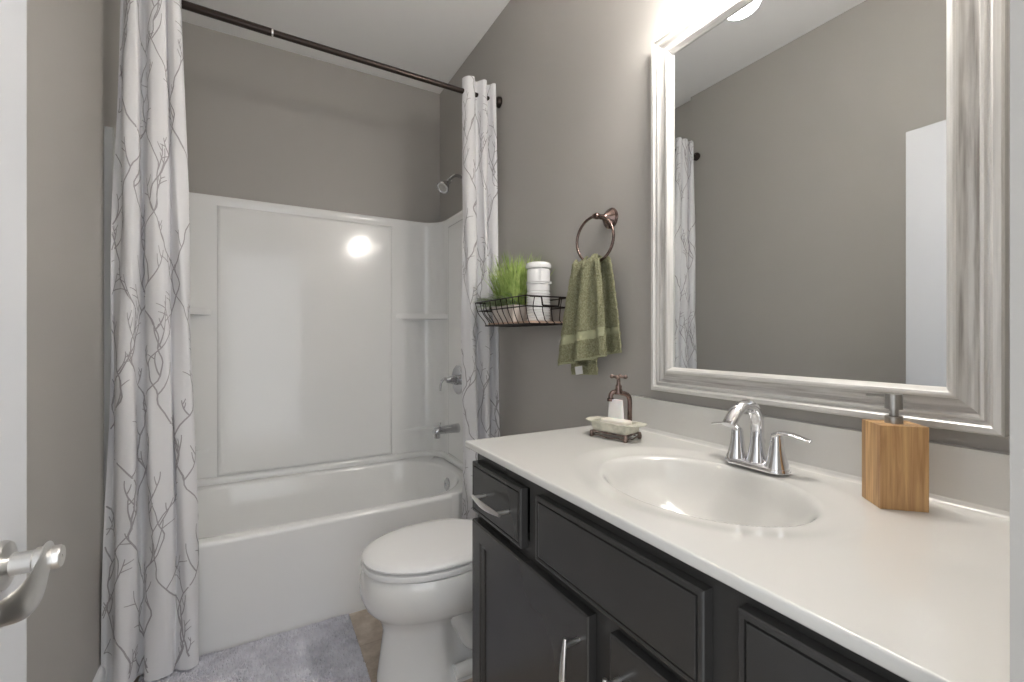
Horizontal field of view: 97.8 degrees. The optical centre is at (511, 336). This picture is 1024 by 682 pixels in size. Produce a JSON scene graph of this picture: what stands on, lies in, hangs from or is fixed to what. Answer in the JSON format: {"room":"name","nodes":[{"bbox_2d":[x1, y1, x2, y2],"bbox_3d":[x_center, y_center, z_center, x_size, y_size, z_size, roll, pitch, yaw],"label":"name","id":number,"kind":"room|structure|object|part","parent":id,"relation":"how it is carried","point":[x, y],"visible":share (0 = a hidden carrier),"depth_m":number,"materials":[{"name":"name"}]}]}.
{"room":"bathroom","nodes":[
{"label":"bathroom","id":0,"kind":"room"},
{"bbox_2d":[27,0,120,681],"bbox_3d":[-1.157,-0.210,0.953,0.150,2.820,2.860,0,0,-30],"label":"wall","id":1,"kind":"structure","parent":0,"point":[73,45],"depth_m":1.24,"materials":[{"name":"grey paint"}]},
{"bbox_2d":[92,664,105,681],"bbox_3d":[-0.908,1.150,0.680,0.013,0.100,1.900,0,0,-30],"label":"baseboard","id":2,"kind":"structure","parent":1,"relation":"attached to","point":[100,676],"depth_m":1.48,"materials":[{"name":"white paint"}]},
{"bbox_2d":[181,0,501,107],"bbox_3d":[-0.720,-1.188,1.869,1.515,0.078,0.054,0,0,-30],"label":"curtain rod","id":3,"kind":"object","parent":1,"relation":"attached to","point":[186,5],"visible":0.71,"depth_m":1.81,"materials":[{"name":"brown metal"}]},
{"bbox_2d":[101,0,198,681],"bbox_3d":[-1.246,-0.049,1.543,0.272,2.442,0.074,0,0,-30],"label":"shower curtain","id":4,"kind":"object","parent":3,"relation":"hanging from","point":[150,606],"visible":1,"depth_m":1.53,"materials":[{"name":"white fabric"}]},
{"bbox_2d":[461,75,499,519],"bbox_3d":[-0.144,-0.146,2.167,0.196,2.192,0.078,0,0,-23],"label":"shower curtain","id":5,"kind":"object","parent":3,"relation":"hanging from","point":[479,343],"visible":0.8,"depth_m":2.15,"materials":[{"name":"white fabric"}]},
{"bbox_2d":[134,609,471,681],"bbox_3d":[-0.531,1.225,1.136,2.600,0.050,3.700,0,0,-30],"label":"floor","id":6,"kind":"structure","parent":0,"point":[368,630],"depth_m":1.78,"materials":[{"name":"stone"}]},
{"bbox_2d":[138,613,370,681],"bbox_3d":[-0.856,1.186,1.477,0.715,0.024,0.635,0,0,-30],"label":"bath mat","id":7,"kind":"object","parent":6,"relation":"on","point":[329,650],"visible":0.97,"depth_m":1.63,"materials":[{"name":"grey fabric"}]},
{"bbox_2d":[139,456,462,675],"bbox_3d":[-0.933,0.982,2.229,1.480,0.436,0.802,0,0,-30],"label":"bathtub","id":8,"kind":"object","parent":6,"relation":"on","point":[278,554],"visible":0.52,"depth_m":1.92,"materials":[{"name":"white plastic"}]},
{"bbox_3d":[-0.377,0.850,2.581,0.016,0.072,0.072,0,0,-30],"label":"overflow plate","id":9,"kind":"part","parent":8,"relation":"part of","materials":[{"name":"silver metal"}]},
{"bbox_2d":[359,519,471,681],"bbox_3d":[-0.178,0.834,1.681,0.753,0.732,0.404,0,0,-30],"label":"toilet","id":10,"kind":"object","parent":6,"relation":"on","point":[416,579],"visible":0.46,"depth_m":1.51,"materials":[{"name":"white ceramic"}]},
{"bbox_3d":[-0.289,0.778,1.630,0.501,0.022,0.372,0,0,-30],"label":"seat","id":11,"kind":"part","parent":10,"relation":"part of","materials":[{"name":"white plastic"}]},
{"bbox_3d":[-0.285,0.749,1.633,0.506,0.028,0.372,0,0,-30],"label":"lid","id":12,"kind":"part","parent":10,"relation":"part of","materials":[{"name":"white plastic"}]},
{"bbox_2d":[471,454,908,681],"bbox_3d":[0.356,0.753,0.892,0.585,0.894,1.011,0,0,-30],"label":"vanity cabinet","id":13,"kind":"object","parent":6,"relation":"on","point":[561,592],"visible":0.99,"depth_m":0.77,"materials":[{"name":"black wood"}]},
{"bbox_3d":[-0.056,0.400,1.068,0.041,0.016,0.145,0,0,-30],"label":"handle","id":14,"kind":"part","parent":13,"relation":"part of","materials":[{"name":"silver metal"}]},
{"bbox_3d":[-0.036,0.399,1.095,0.020,0.132,0.255,0,0,-30],"label":"drawer","id":15,"kind":"part","parent":13,"relation":"part of","materials":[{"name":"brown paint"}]},
{"bbox_3d":[0.021,0.786,0.995,0.020,0.597,0.485,0,0,-30],"label":"door","id":16,"kind":"part","parent":13,"relation":"part of","materials":[{"name":"brown paint"}]},
{"bbox_3d":[0.102,0.606,0.791,0.040,0.153,0.014,0,0,-30],"label":"handle","id":17,"kind":"part","parent":13,"relation":"part of","materials":[{"name":"silver metal"}]},
{"bbox_3d":[0.153,0.608,0.700,0.040,0.153,0.014,0,0,-30],"label":"handle","id":18,"kind":"part","parent":13,"relation":"part of","materials":[{"name":"silver metal"}]},
{"bbox_3d":[0.280,0.785,0.538,0.020,0.600,0.458,0,0,-30],"label":"door","id":19,"kind":"part","parent":13,"relation":"part of","materials":[{"name":"brown paint"}]},
{"bbox_2d":[465,395,1009,681],"bbox_3d":[0.371,0.306,0.919,0.555,0.238,1.048,0,0,-30],"label":"countertop","id":20,"kind":"structure","parent":13,"relation":"on","point":[919,596],"depth_m":0.70,"materials":[{"name":"white stone"}]},
{"bbox_2d":[585,374,646,442],"bbox_3d":[0.301,0.198,1.283,0.099,0.177,0.184,0,0,-44],"label":"soap dish","id":21,"kind":"object","parent":20,"relation":"on","point":[615,409],"visible":0.96,"depth_m":1.28,"materials":[{"name":"beige ceramic"}]},
{"bbox_2d":[589,417,641,434],"bbox_3d":[0.295,0.254,1.278,0.082,0.026,0.128,0,0,-44],"label":"tray","id":22,"kind":"object","parent":21,"relation":"on","point":[596,424],"depth_m":1.25,"materials":[{"name":"beige ceramic"}]},
{"bbox_2d":[600,417,631,425],"bbox_3d":[0.294,0.244,1.267,0.040,0.022,0.084,0,0,-44],"label":"soap bar","id":23,"kind":"object","parent":21,"relation":"in","point":[623,422],"visible":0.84,"depth_m":1.25,"materials":[{"name":"beige"}]},
{"bbox_3d":[0.310,0.116,1.300,0.041,0.012,0.041,0,0,-19],"label":"tap handle","id":24,"kind":"part","parent":21,"relation":"part of","materials":[{"name":"brown metal"}]},
{"bbox_2d":[711,399,811,474],"bbox_3d":[0.544,0.211,0.994,0.165,0.150,0.166,0,0,15],"label":"sink faucet","id":25,"kind":"object","parent":20,"relation":"on","point":[775,462],"visible":1,"depth_m":0.97,"materials":[{"name":"silver metal"}]},
{"bbox_3d":[0.506,0.209,1.057,0.023,0.021,0.076,0,0,-25],"label":"lever","id":26,"kind":"part","parent":25,"relation":"part of","materials":[{"name":"silver metal"}]},
{"bbox_3d":[0.520,0.244,1.032,0.050,0.071,0.047,0,0,-30],"label":"handle","id":27,"kind":"part","parent":25,"relation":"part of","materials":[{"name":"silver metal"}]},
{"bbox_3d":[0.509,0.207,0.973,0.133,0.141,0.045,0,0,-30],"label":"spout","id":28,"kind":"part","parent":25,"relation":"part of","materials":[{"name":"silver metal"}]},
{"bbox_3d":[0.542,0.281,0.993,0.055,0.012,0.143,0,0,-30],"label":"plate","id":29,"kind":"part","parent":25,"relation":"part of","materials":[{"name":"silver metal"}]},
{"bbox_3d":[0.565,0.244,0.953,0.050,0.071,0.047,0,0,-30],"label":"handle","id":30,"kind":"part","parent":25,"relation":"part of","materials":[{"name":"silver metal"}]},
{"bbox_3d":[0.579,0.209,0.928,0.023,0.021,0.076,0,0,-34],"label":"lever","id":31,"kind":"part","parent":25,"relation":"part of","materials":[{"name":"silver metal"}]},
{"bbox_2d":[862,393,928,512],"bbox_3d":[0.658,0.192,0.779,0.068,0.189,0.085,0,0,14],"label":"soap dispenser","id":32,"kind":"object","parent":20,"relation":"on","point":[895,451],"visible":1,"depth_m":0.74,"materials":[{"name":"brown wood"}]},
{"bbox_3d":[0.336,0.394,0.440,0.020,0.138,0.233,0,0,-30],"label":"drawer","id":33,"kind":"part","parent":13,"relation":"part of","materials":[{"name":"brown paint"}]},
{"bbox_2d":[182,21,439,222],"bbox_3d":[-1.247,-0.210,2.615,1.695,2.820,0.120,0,0,-30],"label":"wall","id":34,"kind":"structure","parent":0,"point":[265,123],"depth_m":2.58,"materials":[{"name":"grey paint"}]},
{"bbox_2d":[104,126,462,512],"bbox_3d":[-0.954,0.014,2.256,1.549,1.499,0.755,0,0,-30],"label":"tub surround","id":35,"kind":"object","parent":34,"relation":"attached to","point":[320,339],"visible":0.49,"depth_m":2.53,"materials":[{"name":"white plastic"}]},
{"bbox_2d":[190,308,211,314],"bbox_3d":[-1.660,-0.129,2.203,0.089,0.032,0.302,0,0,27],"label":"corner shelf","id":36,"kind":"object","parent":35,"relation":"attached to","point":[193,311],"depth_m":2.27,"materials":[{"name":"white plastic"}]},
{"bbox_3d":[-1.136,0.020,2.543,0.908,1.410,0.016,0,0,-30],"label":"panel","id":37,"kind":"part","parent":35,"relation":"part of","materials":[{"name":"white plastic"}]},
{"bbox_2d":[398,427,436,431],"bbox_3d":[-0.560,0.587,2.833,0.332,0.018,0.096,0,0,1],"label":"corner shelf","id":38,"kind":"object","parent":35,"relation":"attached to","point":[400,429],"depth_m":2.84,"materials":[{"name":"white plastic"}]},
{"bbox_2d":[396,314,447,318],"bbox_3d":[-0.561,-0.129,2.832,0.332,0.032,0.097,0,0,0],"label":"corner shelf","id":39,"kind":"object","parent":35,"relation":"attached to","point":[398,316],"depth_m":2.78,"materials":[{"name":"white plastic"}]},
{"bbox_2d":[433,422,459,438],"bbox_3d":[-0.380,0.534,2.579,0.152,0.090,0.062,0,0,-30],"label":"tub spout","id":40,"kind":"object","parent":35,"relation":"attached to","point":[452,428],"visible":1,"depth_m":2.56,"materials":[{"name":"silver metal"}]},
{"bbox_2d":[439,365,461,393],"bbox_3d":[-0.365,0.250,2.587,0.118,0.170,0.170,0,0,-30],"label":"shower valve","id":41,"kind":"object","parent":35,"relation":"attached to","point":[455,379],"visible":0.98,"depth_m":2.58,"materials":[{"name":"silver metal"}]},
{"bbox_3d":[-0.369,0.265,2.585,0.110,0.090,0.060,0,0,-30],"label":"lever","id":42,"kind":"part","parent":41,"relation":"part of","materials":[{"name":"silver metal"}]},
{"bbox_3d":[-0.275,0.020,2.558,0.010,1.410,0.480,0,0,-30],"label":"panel","id":43,"kind":"part","parent":35,"relation":"part of","materials":[{"name":"white plastic"}]},
{"bbox_2d":[182,0,509,93],"bbox_3d":[-0.485,-1.670,1.461,2.000,0.100,3.080,0,0,-30],"label":"ceiling","id":44,"kind":"structure","parent":0,"point":[432,39],"depth_m":2.34,"materials":[{"name":"white paint"}]},
{"bbox_2d":[440,0,1009,452],"bbox_3d":[0.248,-0.210,1.820,0.120,2.820,2.980,0,0,-30],"label":"wall","id":45,"kind":"structure","parent":0,"point":[572,78],"depth_m":1.75,"materials":[{"name":"grey paint"}]},
{"bbox_2d":[437,174,461,193],"bbox_3d":[-0.349,-0.897,2.583,0.173,0.146,0.076,0,0,-35],"label":"shower","id":46,"kind":"object","parent":45,"relation":"attached to","point":[443,186],"visible":0.8,"depth_m":2.56,"materials":[{"name":"silver metal"}]},
{"bbox_3d":[-0.397,-0.850,2.550,0.038,0.034,0.048,0,0,-30],"label":"nozzle plate","id":47,"kind":"part","parent":46,"relation":"part of","materials":[{"name":"silver metal"}]},
{"bbox_3d":[-0.330,-0.921,2.607,0.110,0.062,0.019,0,0,-30],"label":"shower arm","id":48,"kind":"part","parent":46,"relation":"part of","materials":[{"name":"silver metal"}]},
{"bbox_2d":[475,295,565,326],"bbox_3d":[0.031,-0.101,1.866,0.210,0.108,0.436,0,0,-30],"label":"wire basket","id":49,"kind":"object","parent":45,"relation":"attached to","point":[522,323],"visible":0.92,"depth_m":1.74,"materials":[{"name":"grey metal"}]},
{"bbox_2d":[473,253,554,322],"bbox_3d":[-0.005,-0.215,1.937,0.300,0.306,0.431,0,0,-33],"label":"potted grass plant","id":50,"kind":"object","parent":49,"relation":"in","point":[513,283],"visible":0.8,"depth_m":1.86,"materials":[{"name":"green plant"}]},
{"bbox_3d":[0.013,-0.097,1.931,0.140,0.070,0.200,0,0,-30],"label":"pot","id":51,"kind":"part","parent":50,"relation":"part of","materials":[{"name":"white ceramic"}]},
{"bbox_3d":[0.048,-0.057,1.876,0.157,0.008,0.346,0,0,-30],"label":"board","id":52,"kind":"part","parent":49,"relation":"part of","materials":[{"name":"black metal"}]},
{"bbox_2d":[526,261,551,320],"bbox_3d":[0.106,-0.180,1.780,0.102,0.236,0.105,0,0,-30],"label":"ribbed canister","id":53,"kind":"object","parent":49,"relation":"in","point":[538,282],"visible":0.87,"depth_m":1.74,"materials":[{"name":"white ceramic"}]},
{"bbox_3d":[0.105,-0.284,1.782,0.102,0.028,0.102,0,0,-30],"label":"lid","id":54,"kind":"part","parent":53,"relation":"part of","materials":[{"name":"white ceramic"}]},
{"bbox_2d":[576,208,617,261],"bbox_3d":[0.299,-0.345,1.525,0.082,0.197,0.165,0,0,-30],"label":"towel ring","id":55,"kind":"object","parent":45,"relation":"attached to","point":[609,218],"visible":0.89,"depth_m":1.51,"materials":[{"name":"brown metal"}]},
{"bbox_2d":[557,253,621,374],"bbox_3d":[0.255,-0.071,1.542,0.083,0.417,0.285,0,0,-30],"label":"hand towel","id":56,"kind":"object","parent":55,"relation":"hanging from","point":[590,331],"visible":1,"depth_m":1.50,"materials":[{"name":"green fabric"}]},
{"bbox_3d":[0.309,-0.407,1.518,0.073,0.072,0.072,0,0,-30],"label":"wall post","id":57,"kind":"part","parent":55,"relation":"part of","materials":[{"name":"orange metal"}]},
{"bbox_2d":[631,395,1009,511],"bbox_3d":[0.623,0.237,1.015,0.022,0.100,0.966,0,0,-30],"label":"backsplash","id":58,"kind":"structure","parent":45,"relation":"attached to","point":[979,476],"depth_m":0.92,"materials":[{"name":"white stone"}]},
{"bbox_2d":[651,0,1009,436],"bbox_3d":[0.609,-0.364,1.032,0.031,1.046,0.733,0,0,-30],"label":"wall mirror","id":59,"kind":"object","parent":45,"relation":"attached to","point":[830,179],"visible":0.99,"depth_m":0.92,"materials":[{"name":"silver metal"}]},
{"bbox_3d":[0.446,-0.364,1.319,0.031,1.046,0.072,0,0,-30],"label":"frame rail","id":60,"kind":"part","parent":59,"relation":"part of","materials":[{"name":"silver metal"}]},
{"bbox_3d":[0.609,-0.851,1.032,0.031,0.072,0.733,0,0,-30],"label":"frame rail","id":61,"kind":"part","parent":59,"relation":"part of","materials":[{"name":"silver metal"}]},
{"bbox_2d":[673,0,945,386],"bbox_3d":[0.615,-0.364,1.035,0.010,0.910,0.597,0,0,-30],"label":"mirror glass","id":62,"kind":"object","parent":59,"relation":"on","point":[809,136],"depth_m":0.96,"materials":[{"name":"clear"}]},
{"bbox_3d":[0.609,0.123,1.032,0.031,0.072,0.733,0,0,-30],"label":"frame rail","id":63,"kind":"part","parent":59,"relation":"part of","materials":[{"name":"silver metal"}]},
{"bbox_3d":[0.772,-0.364,0.745,0.031,1.046,0.072,0,0,-30],"label":"frame rail","id":64,"kind":"part","parent":59,"relation":"part of","materials":[{"name":"silver metal"}]},
{"bbox_2d":[1010,0,1023,681],"bbox_3d":[0.244,-0.210,0.173,1.515,2.820,0.120,0,0,-30],"label":"wall","id":65,"kind":"structure","parent":0,"point":[1016,6],"depth_m":0.28,"materials":[{"name":"grey paint"}]},
{"bbox_2d":[0,0,65,681],"bbox_3d":[-0.438,0.169,0.268,0.090,2.038,0.714,0,0,-30],"label":"door","id":66,"kind":"structure","parent":65,"relation":"in","point":[20,594],"depth_m":0.53,"materials":[{"name":"white paint"}]},
{"bbox_3d":[-0.567,0.262,0.520,0.044,0.056,0.056,0,0,-30],"label":"handle","id":67,"kind":"part","parent":66,"relation":"part of","materials":[{"name":"silver metal"}]},
{"bbox_3d":[-0.521,0.265,0.486,0.019,0.052,0.130,0,0,-30],"label":"lever","id":68,"kind":"part","parent":66,"relation":"part of","materials":[{"name":"silver metal"}]}
]}

